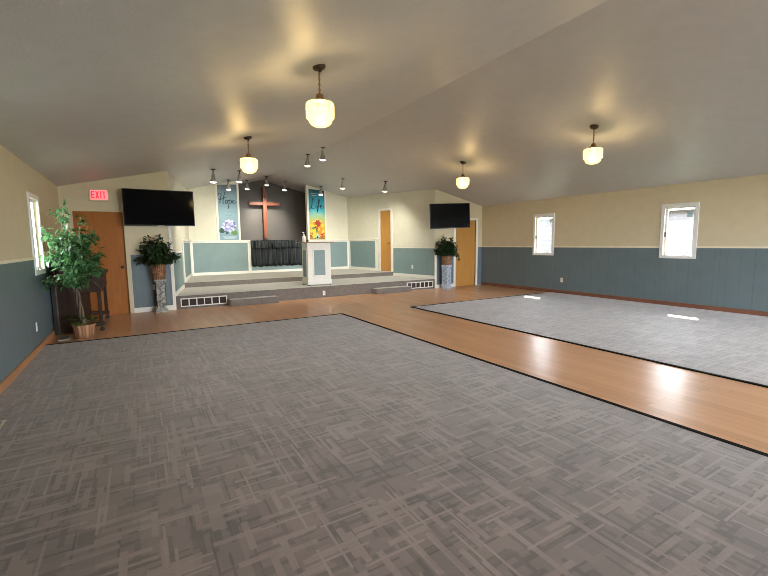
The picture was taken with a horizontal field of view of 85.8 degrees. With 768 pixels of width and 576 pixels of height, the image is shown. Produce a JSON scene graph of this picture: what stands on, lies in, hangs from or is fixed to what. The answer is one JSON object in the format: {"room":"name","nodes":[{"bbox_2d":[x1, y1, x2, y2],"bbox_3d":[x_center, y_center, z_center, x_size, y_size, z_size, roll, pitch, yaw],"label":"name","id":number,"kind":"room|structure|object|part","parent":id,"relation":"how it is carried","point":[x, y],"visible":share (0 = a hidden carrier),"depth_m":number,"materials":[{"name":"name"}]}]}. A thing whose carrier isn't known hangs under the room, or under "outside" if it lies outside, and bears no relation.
{"room":"house of worship","nodes":[
{"label":"house of worship","id":0,"kind":"room"},
{"bbox_2d":[0,145,63,394],"bbox_3d":[-2.257,-0.003,1.365,0.162,2.460,14.920,-4,7,-30],"label":"wall","id":1,"kind":"structure","parent":0,"point":[24,300],"depth_m":4.84,"materials":[{"name":"beige paint"}]},
{"bbox_3d":[-2.198,0.026,1.403,0.018,0.032,14.640,-4,7,-30],"label":"chair rail","id":2,"kind":"part","parent":1,"relation":"part of","materials":[{"name":"paint"}]},
{"bbox_3d":[-1.729,1.248,0.768,0.022,0.090,12.860,-4,7,-30],"label":"baseboard","id":3,"kind":"part","parent":1,"relation":"part of","materials":[{"name":"brown wood"}]},
{"bbox_2d":[26,191,45,275],"bbox_3d":[-4.796,-0.731,5.644,0.095,1.090,0.660,-4,7,-30],"label":"window","id":4,"kind":"structure","parent":1,"relation":"in","point":[29,195],"depth_m":5.80,"materials":[{"name":"white plastic"}]},
{"bbox_3d":[-4.819,-0.729,5.630,0.040,0.960,0.530,-4,7,-30],"label":"sash","id":5,"kind":"part","parent":4,"relation":"part of","materials":[{"name":"white plastic"}]},
{"bbox_2d":[57,171,176,312],"bbox_3d":[-5.258,-0.923,8.107,1.950,2.886,0.160,-4,7,-30],"label":"wall","id":6,"kind":"structure","parent":0,"point":[75,195],"depth_m":8.25,"materials":[{"name":"beige paint"}]},
{"bbox_2d":[88,189,108,201],"bbox_3d":[-5.411,-1.757,7.825,0.310,0.220,0.056,-4,7,-30],"label":"exit sign","id":7,"kind":"object","parent":6,"relation":"attached to","point":[94,194],"visible":1,"depth_m":7.80,"materials":[{"name":"red plastic"}]},
{"bbox_2d":[67,207,134,315],"bbox_3d":[-5.453,-0.501,7.999,0.940,2.075,0.140,-4,7,-30],"label":"door","id":8,"kind":"structure","parent":6,"relation":"in","point":[107,223],"depth_m":8.07,"materials":[{"name":"orange wood"}]},
{"bbox_3d":[-4.695,0.429,8.500,0.760,0.100,0.020,-4,7,-30],"label":"baseboard","id":9,"kind":"part","parent":6,"relation":"part of","materials":[{"name":"white paint"}]},
{"bbox_2d":[121,188,194,225],"bbox_3d":[-4.495,-1.593,8.271,1.240,0.704,0.248,-4,7,-30],"label":"television","id":10,"kind":"object","parent":6,"relation":"attached to","point":[141,207],"visible":1,"depth_m":8.15,"materials":[{"name":"black plastic"}]},
{"bbox_3d":[-4.407,-0.738,8.552,0.060,2.202,0.020,-4,7,-30],"label":"corner trim","id":11,"kind":"part","parent":6,"relation":"part of","materials":[{"name":"white paint"}]},
{"bbox_2d":[150,264,165,279],"bbox_3d":[-4.519,-0.324,8.283,0.284,0.300,0.284,-4,7,-30],"label":"basket","id":12,"kind":"object","parent":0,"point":[158,271],"depth_m":8.19,"materials":[{"name":"brown wicker"}]},
{"bbox_2d":[167,171,192,295],"bbox_3d":[-5.218,-1.283,10.581,0.190,3.061,4.426,-3,7,-21],"label":"wall","id":13,"kind":"structure","parent":0,"point":[181,244],"depth_m":10.06,"materials":[{"name":"beige paint"}]},
{"bbox_3d":[-4.694,0.040,9.529,0.020,0.090,1.837,-3,7,-21],"label":"baseboard","id":14,"kind":"part","parent":13,"relation":"part of","materials":[{"name":"white paint"}]},
{"bbox_3d":[-5.510,-0.784,11.571,0.012,1.060,2.355,-3,7,-21],"label":"panel","id":15,"kind":"part","parent":13,"relation":"part of","materials":[{"name":"teal paint"}]},
{"bbox_3d":[-5.492,-0.799,11.576,0.050,1.090,2.355,-3,7,-21],"label":"panel frame","id":16,"kind":"part","parent":13,"relation":"part of","materials":[{"name":"white paint"}]},
{"bbox_2d":[186,181,348,275],"bbox_3d":[-3.658,-1.853,13.999,5.570,3.415,0.230,-4,7,-30],"label":"wall","id":17,"kind":"structure","parent":0,"point":[210,255],"depth_m":13.27,"materials":[{"name":"beige paint"}]},
{"bbox_3d":[-5.162,-0.973,13.121,1.780,1.090,0.109,-4,7,-30],"label":"panel frame","id":18,"kind":"part","parent":17,"relation":"part of","materials":[{"name":"white paint"}]},
{"bbox_3d":[-5.175,-0.960,13.145,1.780,1.060,0.059,-4,7,-30],"label":"panel","id":19,"kind":"part","parent":17,"relation":"part of","materials":[{"name":"teal paint"}]},
{"bbox_2d":[217,185,238,239],"bbox_3d":[-4.963,-2.414,13.140,0.591,1.756,0.013,-4,7,-30],"label":"banner","id":20,"kind":"object","parent":17,"relation":"attached to","point":[227,199],"visible":1,"depth_m":13.14,"materials":[{"name":"blue fabric"}]},
{"bbox_2d":[222,219,236,232],"bbox_3d":[-4.947,-1.982,13.188,0.460,0.427,0.004,-4,7,-30],"label":"print","id":21,"kind":"object","parent":20,"relation":"attached to","point":[228,225],"depth_m":13.20},
{"bbox_3d":[-3.556,-0.672,14.205,2.000,0.220,0.050,-4,7,-30],"label":"panel","id":22,"kind":"part","parent":17,"relation":"part of","materials":[{"name":"white paint"}]},
{"bbox_3d":[-3.537,-0.600,14.183,2.000,0.080,0.020,-4,7,-30],"label":"baseboard","id":23,"kind":"part","parent":17,"relation":"part of","materials":[{"name":"white paint"}]},
{"bbox_2d":[250,240,307,266],"bbox_3d":[-3.532,-1.185,14.079,1.980,0.884,0.144,-4,7,-30],"label":"curtain","id":24,"kind":"object","parent":17,"relation":"hanging from","point":[265,253],"visible":0.87,"depth_m":14.00,"materials":[{"name":"black fabric"}]},
{"bbox_2d":[308,189,324,238],"bbox_3d":[-2.378,-2.610,14.660,0.600,1.757,0.018,-4,7,-30],"label":"banner","id":25,"kind":"object","parent":17,"relation":"attached to","point":[316,201],"visible":1,"depth_m":14.65,"materials":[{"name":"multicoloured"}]},
{"bbox_2d":[310,219,324,237],"bbox_3d":[-2.369,-2.112,14.713,0.570,0.695,0.007,-4,7,-30],"label":"print","id":26,"kind":"object","parent":25,"relation":"attached to","point":[317,226],"depth_m":14.71},
{"bbox_3d":[-1.985,-1.214,14.993,1.570,1.090,0.109,-4,7,-30],"label":"panel frame","id":27,"kind":"part","parent":17,"relation":"part of","materials":[{"name":"white paint"}]},
{"bbox_3d":[-1.998,-1.201,15.016,1.570,1.060,0.059,-4,7,-30],"label":"panel","id":28,"kind":"part","parent":17,"relation":"part of","materials":[{"name":"teal paint"}]},
{"bbox_2d":[238,180,306,244],"bbox_3d":[-3.917,-2.066,14.776,4.500,3.675,1.400,-4,7,-30],"label":"wall","id":29,"kind":"structure","parent":0,"point":[286,221],"depth_m":15.28,"materials":[{"name":"grey paint"}]},
{"bbox_2d":[249,187,279,238],"bbox_3d":[-4.341,-2.720,14.978,1.090,1.840,0.264,-4,7,-30],"label":"wooden cross","id":30,"kind":"object","parent":29,"relation":"attached to","point":[264,203],"visible":1,"depth_m":14.88,"materials":[{"name":"red wood"}]},
{"bbox_2d":[184,269,392,287],"bbox_3d":[-3.005,-0.241,13.058,6.218,0.400,2.550,-4,7,-30],"label":"floor","id":31,"kind":"structure","parent":0,"point":[288,276],"depth_m":12.09,"materials":[{"name":"carpet"}]},
{"bbox_2d":[176,276,434,308],"bbox_3d":[-1.904,0.012,11.193,6.820,0.280,1.810,-4,7,-30],"label":"stage","id":32,"kind":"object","parent":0,"point":[293,290],"depth_m":10.38,"materials":[{"name":"carpet"}]},
{"bbox_2d":[180,295,226,306],"bbox_3d":[-3.895,0.284,8.960,0.930,0.180,0.024,-4,7,-30],"label":"floor vent","id":33,"kind":"object","parent":32,"relation":"in","point":[198,301],"visible":1,"depth_m":8.95,"materials":[{"name":"white plastic"}]},
{"bbox_2d":[296,242,333,285],"bbox_3d":[-1.778,-0.645,10.774,0.830,1.113,0.580,-4,7,-30],"label":"pulpit","id":34,"kind":"object","parent":32,"relation":"on","point":[316,256],"visible":1,"depth_m":10.57,"materials":[{"name":"white paint"}]},
{"bbox_2d":[302,232,305,241],"bbox_3d":[-2.063,-1.312,10.640,0.100,0.250,0.098,-4,7,-30],"label":"plastic bottle","id":35,"kind":"object","parent":34,"relation":"on","point":[303,236],"visible":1,"depth_m":10.61,"materials":[{"name":"white plastic"}]},
{"bbox_3d":[-2.031,-0.626,10.601,0.004,0.680,0.260,-4,7,-30],"label":"panel","id":36,"kind":"part","parent":34,"relation":"part of","materials":[{"name":"teal paint"}]},
{"bbox_3d":[-2.035,-0.626,10.599,0.012,0.740,0.320,-4,7,-30],"label":"moulding","id":37,"kind":"part","parent":34,"relation":"part of","materials":[{"name":"white paint"}]},
{"bbox_3d":[-1.651,-0.648,10.578,0.300,0.640,0.004,-4,7,-30],"label":"panel","id":38,"kind":"part","parent":34,"relation":"part of","materials":[{"name":"teal paint"}]},
{"bbox_3d":[-1.648,-0.648,10.574,0.360,0.700,0.014,-4,7,-30],"label":"panel moulding","id":39,"kind":"part","parent":34,"relation":"part of","materials":[{"name":"white paint"}]},
{"bbox_2d":[407,281,432,288],"bbox_3d":[1.038,-0.090,11.866,0.915,0.180,0.024,-4,7,-30],"label":"floor vent","id":40,"kind":"object","parent":32,"relation":"in","point":[424,284],"visible":0.87,"depth_m":11.89,"materials":[{"name":"white plastic"}]},
{"bbox_2d":[0,0,767,205],"bbox_3d":[0.962,-2.336,6.062,12.600,1.609,21.600,-4,7,-30],"label":"ceiling","id":41,"kind":"structure","parent":0,"point":[676,91],"depth_m":4.88,"materials":[{"name":"paint"}]},
{"bbox_2d":[210,169,216,182],"bbox_3d":[-3.958,-2.586,9.565,0.144,0.306,0.169,-4,7,-30],"label":"ceiling spotlight","id":42,"kind":"object","parent":41,"relation":"attached to","point":[213,179],"visible":1,"depth_m":9.53,"materials":[{"name":"black metal"}]},
{"bbox_3d":[-3.964,-2.562,9.580,0.144,0.214,0.142,-4,7,-30],"label":"lamp shade","id":43,"kind":"part","parent":42,"relation":"part of","materials":[{"name":"grey glass"}]},
{"bbox_2d":[237,170,241,182],"bbox_3d":[-3.792,-2.911,10.823,0.144,0.306,0.169,-4,7,-30],"label":"ceiling spotlight","id":44,"kind":"object","parent":41,"relation":"attached to","point":[239,180],"visible":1,"depth_m":10.79,"materials":[{"name":"white metal"}]},
{"bbox_3d":[-3.799,-2.887,10.837,0.144,0.214,0.142,-4,7,-30],"label":"lamp shade","id":45,"kind":"part","parent":44,"relation":"part of","materials":[{"name":"silver metal"}]},
{"bbox_2d":[240,136,257,173],"bbox_3d":[-2.231,-2.191,6.802,0.286,0.597,0.286,-4,7,-30],"label":"pendant lamp","id":46,"kind":"object","parent":41,"relation":"hanging from","point":[248,164],"visible":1,"depth_m":6.73,"materials":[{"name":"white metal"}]},
{"bbox_3d":[-2.229,-2.016,6.822,0.280,0.244,0.280,-4,7,-30],"label":"globe","id":47,"kind":"part","parent":46,"relation":"part of","materials":[{"name":"white glass"}]},
{"bbox_2d":[305,154,309,166],"bbox_3d":[-1.939,-3.223,10.459,0.144,0.306,0.169,-4,7,-30],"label":"ceiling spotlight","id":48,"kind":"object","parent":41,"relation":"attached to","point":[307,164],"visible":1,"depth_m":10.42,"materials":[{"name":"white metal"}]},
{"bbox_3d":[-1.946,-3.199,10.473,0.144,0.214,0.142,-4,7,-30],"label":"lamp shade","id":49,"kind":"part","parent":48,"relation":"part of","materials":[{"name":"grey glass"}]},
{"bbox_2d":[306,64,334,127],"bbox_3d":[-0.641,-1.913,4.120,0.286,0.597,0.286,-4,7,-30],"label":"pendant lamp","id":50,"kind":"object","parent":41,"relation":"hanging from","point":[319,111],"visible":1,"depth_m":4.05,"materials":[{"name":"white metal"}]},
{"bbox_3d":[-0.643,-2.037,4.107,0.019,0.222,0.019,1,6,14],"label":"chain","id":51,"kind":"part","parent":50,"relation":"part of","materials":[{"name":"gold metal"}]},
{"bbox_3d":[-0.639,-1.738,4.139,0.280,0.244,0.280,-4,7,-30],"label":"globe","id":52,"kind":"part","parent":50,"relation":"part of","materials":[{"name":"white glass"}]},
{"bbox_2d":[320,147,325,160],"bbox_3d":[-1.457,-3.175,9.805,0.144,0.306,0.169,-4,7,-30],"label":"ceiling spotlight","id":53,"kind":"object","parent":41,"relation":"attached to","point":[322,157],"visible":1,"depth_m":9.77,"materials":[{"name":"white metal"}]},
{"bbox_3d":[-1.463,-3.151,9.819,0.144,0.214,0.142,-4,7,-30],"label":"lamp shade","id":54,"kind":"part","parent":53,"relation":"part of","materials":[{"name":"silver metal"}]},
{"bbox_2d":[382,181,386,191],"bbox_3d":[0.029,-2.944,12.012,0.144,0.306,0.169,-4,7,-30],"label":"ceiling spotlight","id":55,"kind":"object","parent":41,"relation":"attached to","point":[384,187],"visible":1,"depth_m":11.97,"materials":[{"name":"white metal"}]},
{"bbox_2d":[456,161,468,188],"bbox_3d":[1.763,-2.520,9.222,0.286,0.597,0.286,-4,7,-30],"label":"pendant lamp","id":56,"kind":"object","parent":41,"relation":"hanging from","point":[462,182],"visible":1,"depth_m":9.14,"materials":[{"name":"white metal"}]},
{"bbox_3d":[1.764,-2.345,9.241,0.280,0.244,0.280,-4,7,-30],"label":"globe","id":57,"kind":"part","parent":56,"relation":"part of","materials":[{"name":"white glass"}]},
{"bbox_2d":[583,124,602,164],"bbox_3d":[3.300,-2.256,6.507,0.286,0.597,0.286,-4,7,-30],"label":"pendant lamp","id":58,"kind":"object","parent":41,"relation":"hanging from","point":[593,154],"visible":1,"depth_m":6.44,"materials":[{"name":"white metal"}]},
{"bbox_3d":[3.302,-2.081,6.526,0.280,0.244,0.280,-4,7,-30],"label":"globe","id":59,"kind":"part","parent":58,"relation":"part of","materials":[{"name":"white glass"}]},
{"bbox_2d":[347,189,434,278],"bbox_3d":[0.099,-1.683,13.713,0.190,3.054,4.414,-6,8,-39],"label":"wall","id":60,"kind":"structure","parent":0,"point":[413,238],"depth_m":13.19,"materials":[{"name":"beige paint"}]},
{"bbox_3d":[-0.755,-1.184,14.730,0.012,1.060,1.721,-6,8,-39],"label":"panel","id":61,"kind":"part","parent":60,"relation":"part of","materials":[{"name":"teal paint"}]},
{"bbox_3d":[-0.769,-1.197,14.716,0.050,1.090,1.721,-6,8,-39],"label":"panel frame","id":62,"kind":"part","parent":60,"relation":"part of","materials":[{"name":"white paint"}]},
{"bbox_2d":[378,207,392,271],"bbox_3d":[0.074,-1.595,13.714,0.161,2.080,0.729,-6,8,-39],"label":"door","id":63,"kind":"structure","parent":60,"relation":"in","point":[385,240],"depth_m":13.71,"materials":[{"name":"brown wood"}]},
{"bbox_3d":[0.885,-1.239,12.727,0.020,0.030,1.833,-6,8,-39],"label":"chair rail","id":64,"kind":"part","parent":60,"relation":"part of","materials":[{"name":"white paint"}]},
{"bbox_3d":[0.895,-0.385,12.820,0.020,0.090,1.833,-6,8,-39],"label":"baseboard","id":65,"kind":"part","parent":60,"relation":"part of","materials":[{"name":"white paint"}]},
{"bbox_2d":[48,285,767,452],"bbox_3d":[0.828,0.677,6.678,10.760,0.120,20.740,-4,7,-30],"label":"floor","id":66,"kind":"structure","parent":0,"point":[727,409],"depth_m":5.07,"materials":[{"name":"brown wood"}]},
{"bbox_2d":[58,335,71,340],"bbox_3d":[-4.702,0.738,6.084,0.130,0.013,0.310,-4,7,-30],"label":"floor vent","id":67,"kind":"object","parent":66,"relation":"in","point":[62,338],"visible":1,"depth_m":6.04,"materials":[{"name":"beige metal"}]},
{"bbox_2d":[38,199,106,338],"bbox_3d":[-4.400,-0.266,5.903,0.795,2.042,1.003,-4,7,-26],"label":"ficus tree","id":68,"kind":"object","parent":66,"relation":"on","point":[76,267],"visible":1,"depth_m":5.88,"materials":[{"name":"green plant"}]},
{"bbox_2d":[48,266,109,335],"bbox_3d":[-5.078,0.131,6.990,0.660,1.030,1.440,-4,7,-30],"label":"piano","id":69,"kind":"object","parent":66,"relation":"on","point":[64,303],"visible":0.63,"depth_m":6.36,"materials":[{"name":"black wood"}]},
{"bbox_3d":[-4.521,0.326,6.583,0.050,0.540,0.050,-4,7,-30],"label":"leg","id":70,"kind":"part","parent":69,"relation":"part of","materials":[{"name":"brown wood"}]},
{"bbox_3d":[-5.185,0.211,7.695,0.050,0.540,0.050,-4,7,-30],"label":"leg","id":71,"kind":"part","parent":69,"relation":"part of","materials":[{"name":"brown wood"}]},
{"bbox_2d":[72,322,95,338],"bbox_3d":[-4.453,0.633,6.141,0.296,0.203,0.296,-4,7,-30],"label":"basket","id":72,"kind":"object","parent":66,"relation":"on","point":[84,330],"depth_m":6.05,"materials":[{"name":"brown wicker"}]},
{"bbox_2d":[154,279,168,312],"bbox_3d":[-4.521,0.154,8.377,0.236,0.670,0.237,-4,7,-30],"label":"pedestal","id":73,"kind":"object","parent":66,"relation":"on","point":[160,287],"visible":0.99,"depth_m":8.31,"materials":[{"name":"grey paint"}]},
{"bbox_2d":[133,234,181,279],"bbox_3d":[-4.481,-0.623,8.210,0.884,0.910,0.452,-5,7,-33],"label":"potted plant","id":74,"kind":"object","parent":73,"relation":"on","point":[158,257],"visible":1,"depth_m":8.18,"materials":[{"name":"green plant"}]},
{"bbox_2d":[228,295,278,306],"bbox_3d":[-2.950,0.290,9.380,1.070,0.145,0.268,-4,7,-30],"label":"carpeted step","id":75,"kind":"structure","parent":66,"relation":"on","point":[262,299],"depth_m":9.25,"materials":[{"name":"carpet"}]},
{"bbox_2d":[0,313,767,575],"bbox_3d":[0.383,1.171,1.606,4.472,0.013,12.150,-4,7,-30],"label":"carpet","id":76,"kind":"object","parent":66,"relation":"on","point":[341,444],"visible":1,"depth_m":2.46,"materials":[{"name":"grey carpet"}]},
{"bbox_2d":[0,419,6,428],"bbox_3d":[-2.923,1.049,3.063,0.130,0.013,0.310,-4,7,-30],"label":"floor register","id":77,"kind":"object","parent":76,"relation":"on","point":[2,422],"visible":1,"depth_m":3.17,"materials":[{"name":"beige metal"}]},
{"bbox_2d":[372,286,411,293],"bbox_3d":[0.218,0.050,11.246,1.120,0.145,0.268,-4,7,-30],"label":"carpeted step","id":78,"kind":"structure","parent":66,"relation":"on","point":[396,289],"depth_m":11.12,"materials":[{"name":"carpet"}]},
{"bbox_2d":[441,265,451,288],"bbox_3d":[1.833,-0.330,12.045,0.239,0.690,0.241,5,9,43],"label":"pedestal","id":79,"kind":"object","parent":66,"relation":"on","point":[446,269],"visible":0.99,"depth_m":11.97,"materials":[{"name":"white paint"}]},
{"bbox_2d":[434,236,459,264],"bbox_3d":[1.853,-1.103,11.916,0.872,0.875,0.483,-4,7,-30],"label":"potted plant","id":80,"kind":"object","parent":79,"relation":"on","point":[448,249],"visible":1,"depth_m":11.85,"materials":[{"name":"green plant"}]},
{"bbox_2d":[442,255,451,264],"bbox_3d":[1.819,-0.807,11.992,0.304,0.270,0.304,-4,7,-30],"label":"basket","id":81,"kind":"object","parent":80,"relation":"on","point":[446,260],"depth_m":11.88,"materials":[{"name":"brown wicker"}]},
{"bbox_2d":[411,292,767,387],"bbox_3d":[5.545,0.783,4.609,4.438,0.013,12.085,-4,7,-30],"label":"carpet","id":82,"kind":"object","parent":66,"relation":"on","point":[727,345],"visible":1,"depth_m":6.36,"materials":[{"name":"grey carpet"}]},
{"bbox_2d":[435,189,481,287],"bbox_3d":[2.300,-1.501,12.558,1.990,2.895,0.160,-4,7,-30],"label":"wall","id":83,"kind":"structure","parent":0,"point":[441,197],"depth_m":12.27,"materials":[{"name":"beige paint"}]},
{"bbox_3d":[1.515,-0.639,12.097,0.060,1.100,0.020,-4,7,-30],"label":"corner trim","id":84,"kind":"part","parent":83,"relation":"part of","materials":[{"name":"white paint"}]},
{"bbox_3d":[1.805,-0.064,12.329,0.720,0.100,0.020,-4,7,-30],"label":"baseboard","id":85,"kind":"part","parent":83,"relation":"part of","materials":[{"name":"white paint"}]},
{"bbox_2d":[429,203,469,228],"bbox_3d":[1.861,-2.069,11.886,1.262,0.744,0.232,-3,7,-17],"label":"television","id":86,"kind":"object","parent":83,"relation":"attached to","point":[444,215],"visible":1,"depth_m":11.77,"materials":[{"name":"black plastic"}]},
{"bbox_2d":[453,218,477,286],"bbox_3d":[2.483,-1.103,12.673,0.960,2.075,0.140,-4,7,-30],"label":"door","id":87,"kind":"structure","parent":83,"relation":"in","point":[465,269],"depth_m":12.72,"materials":[{"name":"brown wood"}]},
{"bbox_2d":[481,174,767,316],"bbox_3d":[6.855,-0.695,6.732,0.162,2.460,14.920,-4,7,-30],"label":"wall","id":88,"kind":"structure","parent":0,"point":[606,244],"depth_m":8.88,"materials":[{"name":"beige paint"}]},
{"bbox_2d":[532,213,554,254],"bbox_3d":[4.263,-1.418,10.979,0.095,1.090,0.660,-4,7,-30],"label":"window","id":89,"kind":"structure","parent":88,"relation":"in","point":[552,215],"depth_m":11.06,"materials":[{"name":"white plastic"}]},
{"bbox_3d":[4.286,-1.420,10.993,0.040,0.960,0.530,-4,7,-30],"label":"sash","id":90,"kind":"part","parent":89,"relation":"part of","materials":[{"name":"white plastic"}]},
{"bbox_3d":[6.797,-0.657,6.701,0.018,0.032,14.640,-4,7,-30],"label":"chair rail","id":91,"kind":"part","parent":88,"relation":"part of","materials":[{"name":"paint"}]},
{"bbox_3d":[6.809,0.487,6.826,0.022,0.090,14.640,-4,7,-30],"label":"baseboard","id":92,"kind":"part","parent":88,"relation":"part of","materials":[{"name":"brown wood"}]},
{"bbox_2d":[659,202,699,258],"bbox_3d":[5.896,-1.136,8.242,0.095,1.090,0.660,-4,7,-30],"label":"window","id":93,"kind":"structure","parent":88,"relation":"in","point":[696,205],"depth_m":8.24,"materials":[{"name":"white plastic"}]},
{"bbox_3d":[5.920,-1.138,8.256,0.040,0.960,0.530,-4,7,-30],"label":"sash","id":94,"kind":"part","parent":93,"relation":"part of","materials":[{"name":"white glass"}]},
{"label":"outside","id":95,"kind":"structure","parent":0,"visible":0},
{"bbox_3d":[1.767,1.033,7.006,90.000,0.280,90.000,-4,7,-30],"label":"ground","id":96,"kind":"structure","parent":95,"visible":0},
{"bbox_2d":[538,207,694,253],"bbox_3d":[9.751,-2.240,15.935,6.700,4.100,15.300,-4,7,-30],"label":"house","id":97,"kind":"structure","parent":96,"relation":"on","point":[680,226],"depth_m":12.11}
]}

